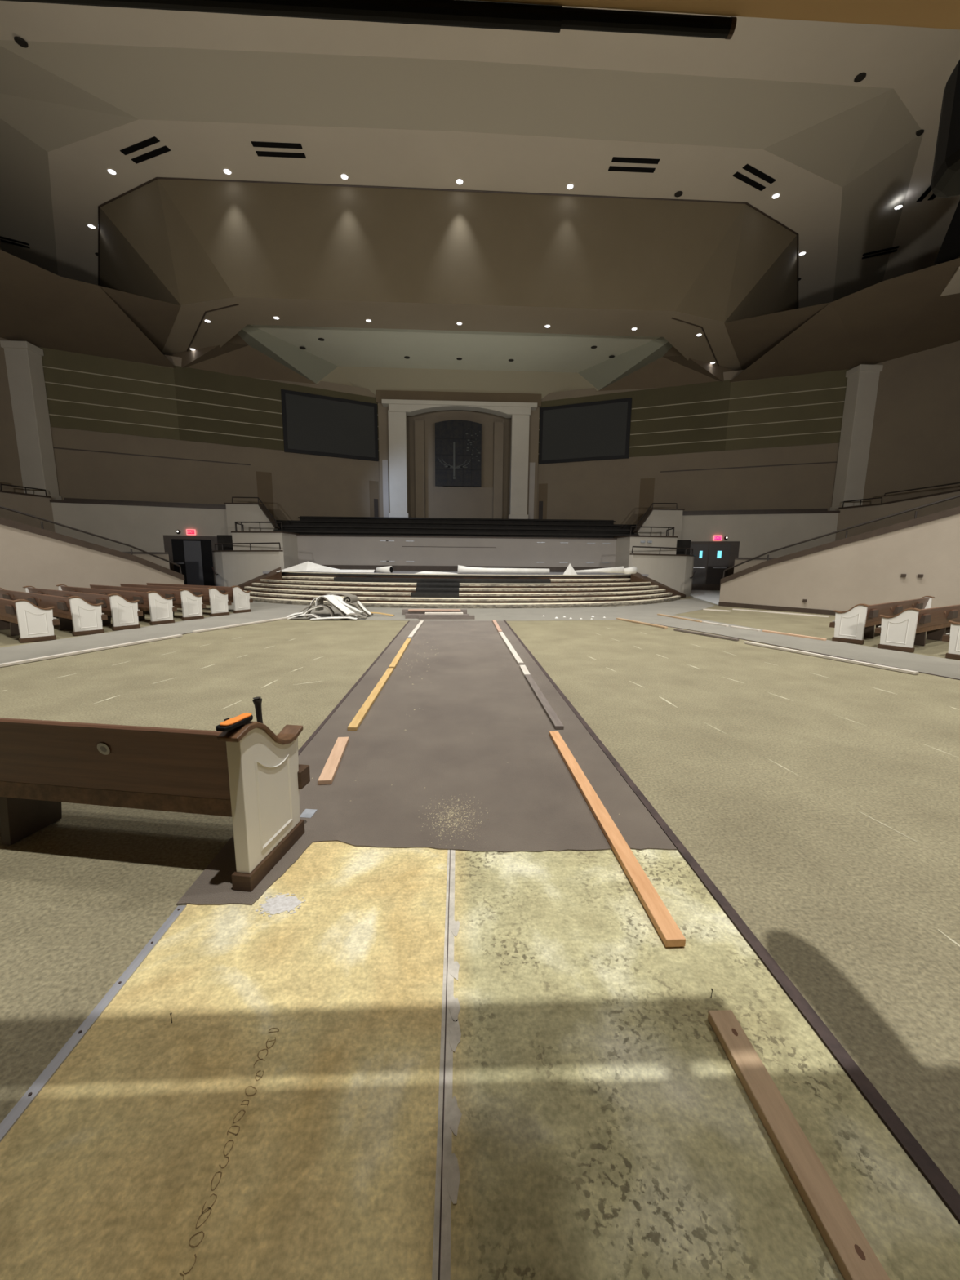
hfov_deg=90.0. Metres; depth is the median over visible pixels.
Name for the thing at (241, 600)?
pew
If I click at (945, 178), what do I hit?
speaker
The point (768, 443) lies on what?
wall
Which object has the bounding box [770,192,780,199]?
recessed light
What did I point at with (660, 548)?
handrail
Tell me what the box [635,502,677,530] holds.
handrail
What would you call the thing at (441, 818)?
sawdust
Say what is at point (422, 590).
steps
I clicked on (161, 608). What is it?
pew
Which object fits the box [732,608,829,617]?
board
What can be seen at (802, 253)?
recessed light
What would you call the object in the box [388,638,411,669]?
board
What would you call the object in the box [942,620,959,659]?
pew
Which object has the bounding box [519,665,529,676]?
board
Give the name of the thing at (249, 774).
pew
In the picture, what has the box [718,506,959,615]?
wall
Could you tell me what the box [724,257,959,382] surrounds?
ceiling
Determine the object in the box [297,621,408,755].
trim
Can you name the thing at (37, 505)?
wall
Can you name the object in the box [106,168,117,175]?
recessed light
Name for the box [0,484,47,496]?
handrail
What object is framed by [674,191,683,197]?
recessed light
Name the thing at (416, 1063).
floor
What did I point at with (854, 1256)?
board
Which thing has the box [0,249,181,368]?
ceiling
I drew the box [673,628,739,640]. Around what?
board
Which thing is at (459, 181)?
recessed light
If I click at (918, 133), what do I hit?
recessed light
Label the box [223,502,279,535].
wall
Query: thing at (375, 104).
ceiling
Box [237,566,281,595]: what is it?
trim
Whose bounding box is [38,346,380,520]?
wall
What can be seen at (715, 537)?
exit sign
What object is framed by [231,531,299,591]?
wall
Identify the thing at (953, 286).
ceiling panel
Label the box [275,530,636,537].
bench
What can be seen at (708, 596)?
floor
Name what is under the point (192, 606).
pew
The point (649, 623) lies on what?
trim
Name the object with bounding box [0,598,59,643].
pew
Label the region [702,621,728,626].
board
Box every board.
[0,634,182,666]
[192,616,292,632]
[317,737,349,785]
[347,667,393,730]
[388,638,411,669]
[402,608,466,614]
[404,610,462,614]
[404,613,469,618]
[408,608,460,611]
[408,620,423,638]
[418,615,474,619]
[424,612,462,614]
[492,620,502,632]
[498,631,523,664]
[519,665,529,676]
[524,674,564,729]
[549,731,685,946]
[616,617,667,628]
[657,613,702,622]
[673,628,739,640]
[702,608,730,611]
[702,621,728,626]
[707,1009,890,1279]
[730,626,760,631]
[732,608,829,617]
[744,641,919,674]
[762,630,826,640]
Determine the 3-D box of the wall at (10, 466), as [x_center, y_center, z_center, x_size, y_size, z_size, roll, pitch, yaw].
[-26.524,-6.119,8.755,3.762,12.100,31.664,2,9,11]
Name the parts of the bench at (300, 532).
seat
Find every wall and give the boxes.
[0,337,23,493]
[0,490,55,532]
[0,516,184,591]
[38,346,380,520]
[49,497,227,586]
[123,551,169,568]
[212,550,284,586]
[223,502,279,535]
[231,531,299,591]
[296,534,617,572]
[375,390,541,519]
[536,368,850,524]
[613,535,678,588]
[628,553,695,596]
[632,508,684,540]
[680,508,839,584]
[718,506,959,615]
[733,557,776,573]
[835,488,959,541]
[862,340,959,505]
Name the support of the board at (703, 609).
on the floor at (416, 1063)
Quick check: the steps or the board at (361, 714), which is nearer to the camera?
the board at (361, 714)
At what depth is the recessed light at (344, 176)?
19.18 m
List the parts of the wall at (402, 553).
baseboard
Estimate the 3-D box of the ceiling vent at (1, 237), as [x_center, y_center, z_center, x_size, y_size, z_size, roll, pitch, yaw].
[-22.995,-19.808,24.001,1.476,0.028,0.460,-5,11,-30]
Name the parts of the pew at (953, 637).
panel, cap rail, panel molding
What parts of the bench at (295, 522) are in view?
seat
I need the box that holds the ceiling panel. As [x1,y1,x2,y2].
[940,266,959,296]
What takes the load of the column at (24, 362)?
on the wall at (145, 526)
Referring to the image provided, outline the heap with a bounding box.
[286,592,373,619]
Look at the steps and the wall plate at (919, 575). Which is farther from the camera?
the steps
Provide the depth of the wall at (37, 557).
14.80 m
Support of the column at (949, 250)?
attached to the ceiling at (905, 314)
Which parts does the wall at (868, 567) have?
baseboard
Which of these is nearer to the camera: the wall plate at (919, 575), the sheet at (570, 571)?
the wall plate at (919, 575)
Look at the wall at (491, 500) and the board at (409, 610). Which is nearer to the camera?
the board at (409, 610)
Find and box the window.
[435,419,481,486]
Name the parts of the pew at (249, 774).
backrest, rail, cap rail, panel, panel molding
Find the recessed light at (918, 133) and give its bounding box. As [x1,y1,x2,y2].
[915,129,924,136]
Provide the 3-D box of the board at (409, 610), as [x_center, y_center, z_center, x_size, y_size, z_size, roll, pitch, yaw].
[-1.353,-0.883,14.310,1.550,0.050,0.200,0,9,-3]
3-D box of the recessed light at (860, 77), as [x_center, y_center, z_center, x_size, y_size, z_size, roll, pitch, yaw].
[12.516,-18.515,15.815,0.324,0.022,0.324,0,9,-3]
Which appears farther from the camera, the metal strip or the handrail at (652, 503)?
the handrail at (652, 503)
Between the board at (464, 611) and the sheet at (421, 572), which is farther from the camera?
the sheet at (421, 572)
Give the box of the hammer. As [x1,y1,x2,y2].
[252,696,262,723]
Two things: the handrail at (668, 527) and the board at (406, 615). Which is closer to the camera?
the board at (406, 615)
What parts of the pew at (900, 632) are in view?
panel molding, panel, cap rail, rail, backrest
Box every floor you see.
[0,592,959,1279]
[217,520,690,594]
[262,570,648,576]
[689,590,719,604]
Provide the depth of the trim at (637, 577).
21.77 m
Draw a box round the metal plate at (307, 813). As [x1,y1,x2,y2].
[299,808,316,817]
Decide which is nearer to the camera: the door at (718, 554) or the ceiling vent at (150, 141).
the ceiling vent at (150, 141)
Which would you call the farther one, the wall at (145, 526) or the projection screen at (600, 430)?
the projection screen at (600, 430)
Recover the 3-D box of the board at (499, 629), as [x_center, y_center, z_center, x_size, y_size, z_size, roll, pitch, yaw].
[0.431,-0.367,12.343,0.090,0.038,2.120,0,9,-2]
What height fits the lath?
0.105 m
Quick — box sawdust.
[311,636,620,848]
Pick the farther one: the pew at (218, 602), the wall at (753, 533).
the wall at (753, 533)
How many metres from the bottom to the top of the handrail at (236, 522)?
0.448 m
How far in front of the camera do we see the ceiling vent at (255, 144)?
17.87 m
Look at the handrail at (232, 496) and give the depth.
25.24 m
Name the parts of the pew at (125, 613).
panel, backrest, rail, cap rail, panel, panel molding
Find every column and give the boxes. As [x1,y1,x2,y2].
[0,340,62,500]
[829,364,883,511]
[934,200,959,264]
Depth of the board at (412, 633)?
11.35 m
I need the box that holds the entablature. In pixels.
[382,399,537,417]
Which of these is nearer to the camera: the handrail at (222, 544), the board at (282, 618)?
the board at (282, 618)
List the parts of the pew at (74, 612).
backrest, rail, cap rail, panel, panel molding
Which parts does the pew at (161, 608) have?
backrest, rail, cap rail, panel, panel molding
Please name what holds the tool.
on the pew at (249, 774)
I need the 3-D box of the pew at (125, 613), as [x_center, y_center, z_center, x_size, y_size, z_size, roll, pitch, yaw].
[-10.572,-0.919,12.640,5.438,0.843,0.649,6,11,31]
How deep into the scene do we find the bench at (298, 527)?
26.51 m
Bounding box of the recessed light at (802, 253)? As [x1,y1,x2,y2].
[798,251,806,255]
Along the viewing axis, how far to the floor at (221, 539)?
25.38 m
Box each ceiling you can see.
[0,0,959,308]
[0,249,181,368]
[97,177,798,370]
[168,324,733,399]
[471,0,959,29]
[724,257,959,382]
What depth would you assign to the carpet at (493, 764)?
3.86 m
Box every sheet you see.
[275,561,376,573]
[414,571,459,573]
[563,564,577,574]
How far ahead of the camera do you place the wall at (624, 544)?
23.62 m
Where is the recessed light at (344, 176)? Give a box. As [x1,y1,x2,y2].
[339,173,348,180]
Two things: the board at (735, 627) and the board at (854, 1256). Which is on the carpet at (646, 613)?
the board at (735, 627)
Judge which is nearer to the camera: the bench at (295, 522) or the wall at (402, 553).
the wall at (402, 553)
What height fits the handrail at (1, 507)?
4.665 m
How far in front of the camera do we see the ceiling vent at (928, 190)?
20.72 m
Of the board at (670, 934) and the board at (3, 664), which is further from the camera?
the board at (3, 664)
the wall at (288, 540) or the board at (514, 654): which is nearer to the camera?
the board at (514, 654)
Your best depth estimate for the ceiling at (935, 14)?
0.94 m
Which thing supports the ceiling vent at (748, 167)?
in the ceiling at (375, 104)
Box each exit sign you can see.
[186,528,195,534]
[713,535,722,540]
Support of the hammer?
on the pew at (249, 774)
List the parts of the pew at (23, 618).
backrest, rail, cap rail, panel, panel molding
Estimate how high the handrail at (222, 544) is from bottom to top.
0.328 m
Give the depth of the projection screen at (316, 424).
29.07 m
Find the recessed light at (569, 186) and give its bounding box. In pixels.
[565,182,574,190]
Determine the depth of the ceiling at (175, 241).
20.39 m
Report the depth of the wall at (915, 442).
23.16 m
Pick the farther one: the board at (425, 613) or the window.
the window
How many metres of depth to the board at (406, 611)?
14.28 m
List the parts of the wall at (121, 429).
fabric panel, fabric panel, door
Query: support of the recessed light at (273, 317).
in the ceiling at (175, 241)
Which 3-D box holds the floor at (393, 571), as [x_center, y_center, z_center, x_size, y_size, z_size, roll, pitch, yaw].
[-0.962,-3.046,22.001,17.000,0.098,5.950,0,9,-3]
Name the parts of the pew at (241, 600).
backrest, cap rail, panel, panel molding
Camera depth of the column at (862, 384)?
24.64 m
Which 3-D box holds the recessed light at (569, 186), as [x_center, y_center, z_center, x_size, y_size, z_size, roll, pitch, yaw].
[3.672,-18.504,19.599,0.351,0.022,0.351,0,9,-3]
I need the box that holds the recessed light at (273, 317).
[272,315,279,319]
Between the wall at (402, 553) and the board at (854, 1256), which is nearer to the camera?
the board at (854, 1256)
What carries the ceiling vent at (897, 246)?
in the ceiling at (375, 104)
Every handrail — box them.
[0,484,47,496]
[0,506,182,573]
[214,542,280,550]
[231,496,276,526]
[235,521,282,531]
[630,525,674,536]
[631,546,693,555]
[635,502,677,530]
[722,494,959,577]
[842,497,882,506]
[884,482,959,495]
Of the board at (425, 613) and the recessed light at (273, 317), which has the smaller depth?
the board at (425, 613)
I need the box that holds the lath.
[370,612,394,616]
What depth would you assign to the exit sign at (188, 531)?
25.35 m
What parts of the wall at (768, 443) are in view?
door, fabric panel, fabric panel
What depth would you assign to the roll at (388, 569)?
19.16 m
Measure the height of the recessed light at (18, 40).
0.022 m
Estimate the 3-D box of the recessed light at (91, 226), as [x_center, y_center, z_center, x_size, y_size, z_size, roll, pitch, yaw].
[-17.963,-19.118,22.204,0.351,0.022,0.351,0,9,-3]
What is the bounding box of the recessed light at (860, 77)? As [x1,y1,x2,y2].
[853,72,866,82]
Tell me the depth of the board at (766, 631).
11.09 m
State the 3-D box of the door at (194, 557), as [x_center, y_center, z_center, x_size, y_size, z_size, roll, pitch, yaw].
[-15.304,-4.032,25.651,1.837,2.630,0.097,-3,10,-20]
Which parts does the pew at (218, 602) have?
backrest, rail, cap rail, panel, panel molding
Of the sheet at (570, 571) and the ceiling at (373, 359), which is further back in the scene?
the ceiling at (373, 359)
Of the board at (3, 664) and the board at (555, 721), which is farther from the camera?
the board at (3, 664)
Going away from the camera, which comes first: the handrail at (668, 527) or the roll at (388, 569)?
the roll at (388, 569)
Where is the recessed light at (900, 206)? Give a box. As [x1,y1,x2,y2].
[893,204,903,209]
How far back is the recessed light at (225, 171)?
18.99 m
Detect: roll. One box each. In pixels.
[375,565,393,573]
[457,564,549,573]
[574,566,637,573]
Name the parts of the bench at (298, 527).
seat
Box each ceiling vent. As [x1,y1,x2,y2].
[0,235,30,248]
[120,136,170,164]
[250,141,306,158]
[608,156,659,173]
[733,164,776,191]
[862,245,899,258]
[915,185,936,202]
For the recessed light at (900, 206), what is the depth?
21.00 m
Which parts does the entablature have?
cornice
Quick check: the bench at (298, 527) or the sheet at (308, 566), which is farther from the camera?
the bench at (298, 527)
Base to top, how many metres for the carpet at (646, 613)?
0.007 m
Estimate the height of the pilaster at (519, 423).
6.550 m
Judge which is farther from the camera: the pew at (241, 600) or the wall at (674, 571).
the wall at (674, 571)
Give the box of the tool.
[216,712,253,731]
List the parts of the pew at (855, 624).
panel molding, panel, cap rail, rail, backrest, panel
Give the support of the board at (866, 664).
on the floor at (416, 1063)
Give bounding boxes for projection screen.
[280,389,378,461]
[538,397,631,464]
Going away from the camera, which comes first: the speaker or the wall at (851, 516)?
the speaker
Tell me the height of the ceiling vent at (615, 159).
0.028 m
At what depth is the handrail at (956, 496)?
15.47 m
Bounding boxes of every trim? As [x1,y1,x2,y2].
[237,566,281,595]
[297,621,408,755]
[503,620,959,1223]
[629,572,685,599]
[648,622,959,679]
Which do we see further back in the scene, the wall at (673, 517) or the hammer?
the wall at (673, 517)
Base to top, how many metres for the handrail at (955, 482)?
0.333 m
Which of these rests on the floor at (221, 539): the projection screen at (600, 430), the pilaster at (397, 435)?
the pilaster at (397, 435)
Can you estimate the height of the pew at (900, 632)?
0.843 m
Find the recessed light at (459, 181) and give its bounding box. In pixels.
[455,177,463,185]
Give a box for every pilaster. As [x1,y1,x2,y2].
[387,409,408,517]
[508,414,529,519]
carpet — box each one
[0,598,959,679]
[176,620,676,905]
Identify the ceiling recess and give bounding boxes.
[0,0,737,39]
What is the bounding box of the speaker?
[930,59,959,198]
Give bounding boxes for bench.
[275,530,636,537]
[282,524,630,533]
[290,520,622,528]
[297,515,615,524]
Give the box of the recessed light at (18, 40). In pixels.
[13,35,28,48]
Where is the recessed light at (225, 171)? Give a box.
[222,168,232,175]
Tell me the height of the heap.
0.632 m
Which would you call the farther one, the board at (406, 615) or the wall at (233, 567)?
the wall at (233, 567)
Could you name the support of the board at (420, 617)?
on the carpet at (646, 613)
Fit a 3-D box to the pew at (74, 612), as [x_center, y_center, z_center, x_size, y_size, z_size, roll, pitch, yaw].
[-10.778,-0.796,11.876,5.438,0.843,0.649,6,11,32]
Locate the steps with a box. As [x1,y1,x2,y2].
[243,572,680,608]
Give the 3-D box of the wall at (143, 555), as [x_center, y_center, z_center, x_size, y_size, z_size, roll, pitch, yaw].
[-15.784,-2.852,20.853,3.959,1.940,0.311,-5,11,-33]
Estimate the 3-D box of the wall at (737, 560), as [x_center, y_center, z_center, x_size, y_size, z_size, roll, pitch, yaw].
[13.902,-2.806,22.157,3.959,1.940,0.311,5,10,28]
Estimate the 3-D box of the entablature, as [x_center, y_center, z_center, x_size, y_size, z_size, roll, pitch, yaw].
[-1.253,-14.493,30.156,9.600,0.670,0.950,0,9,-3]
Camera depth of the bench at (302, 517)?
29.05 m
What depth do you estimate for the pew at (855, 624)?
10.38 m
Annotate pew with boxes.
[0,587,107,635]
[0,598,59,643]
[0,717,310,891]
[22,586,142,631]
[55,584,177,625]
[89,584,206,620]
[120,583,231,616]
[146,582,253,613]
[829,595,934,644]
[874,604,959,652]
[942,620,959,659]
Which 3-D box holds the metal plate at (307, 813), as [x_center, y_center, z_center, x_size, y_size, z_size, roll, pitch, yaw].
[-1.126,1.137,3.148,0.080,0.006,0.100,1,9,5]
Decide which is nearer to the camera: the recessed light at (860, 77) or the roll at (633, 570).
the recessed light at (860, 77)
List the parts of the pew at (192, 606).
backrest, rail, cap rail, panel, panel molding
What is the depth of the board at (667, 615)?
14.38 m
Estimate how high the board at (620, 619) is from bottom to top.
0.040 m
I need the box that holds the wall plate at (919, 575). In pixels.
[917,573,923,577]
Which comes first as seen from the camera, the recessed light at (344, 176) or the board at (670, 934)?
the board at (670, 934)
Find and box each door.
[171,538,214,586]
[689,544,730,590]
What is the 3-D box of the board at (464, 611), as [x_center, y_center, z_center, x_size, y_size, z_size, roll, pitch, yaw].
[-1.408,-0.875,14.983,2.001,0.160,0.200,0,9,-4]
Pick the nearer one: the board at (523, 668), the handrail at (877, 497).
the board at (523, 668)
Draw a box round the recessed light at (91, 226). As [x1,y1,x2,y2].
[86,223,96,229]
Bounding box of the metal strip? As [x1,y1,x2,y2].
[0,905,186,1142]
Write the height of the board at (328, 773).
0.038 m
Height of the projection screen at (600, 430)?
3.430 m
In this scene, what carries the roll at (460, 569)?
on the floor at (393, 571)
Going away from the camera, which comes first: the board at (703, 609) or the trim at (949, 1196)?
the trim at (949, 1196)
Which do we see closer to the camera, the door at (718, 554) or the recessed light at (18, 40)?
the recessed light at (18, 40)
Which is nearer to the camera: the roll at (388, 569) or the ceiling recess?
the ceiling recess
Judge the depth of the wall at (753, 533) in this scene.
26.08 m

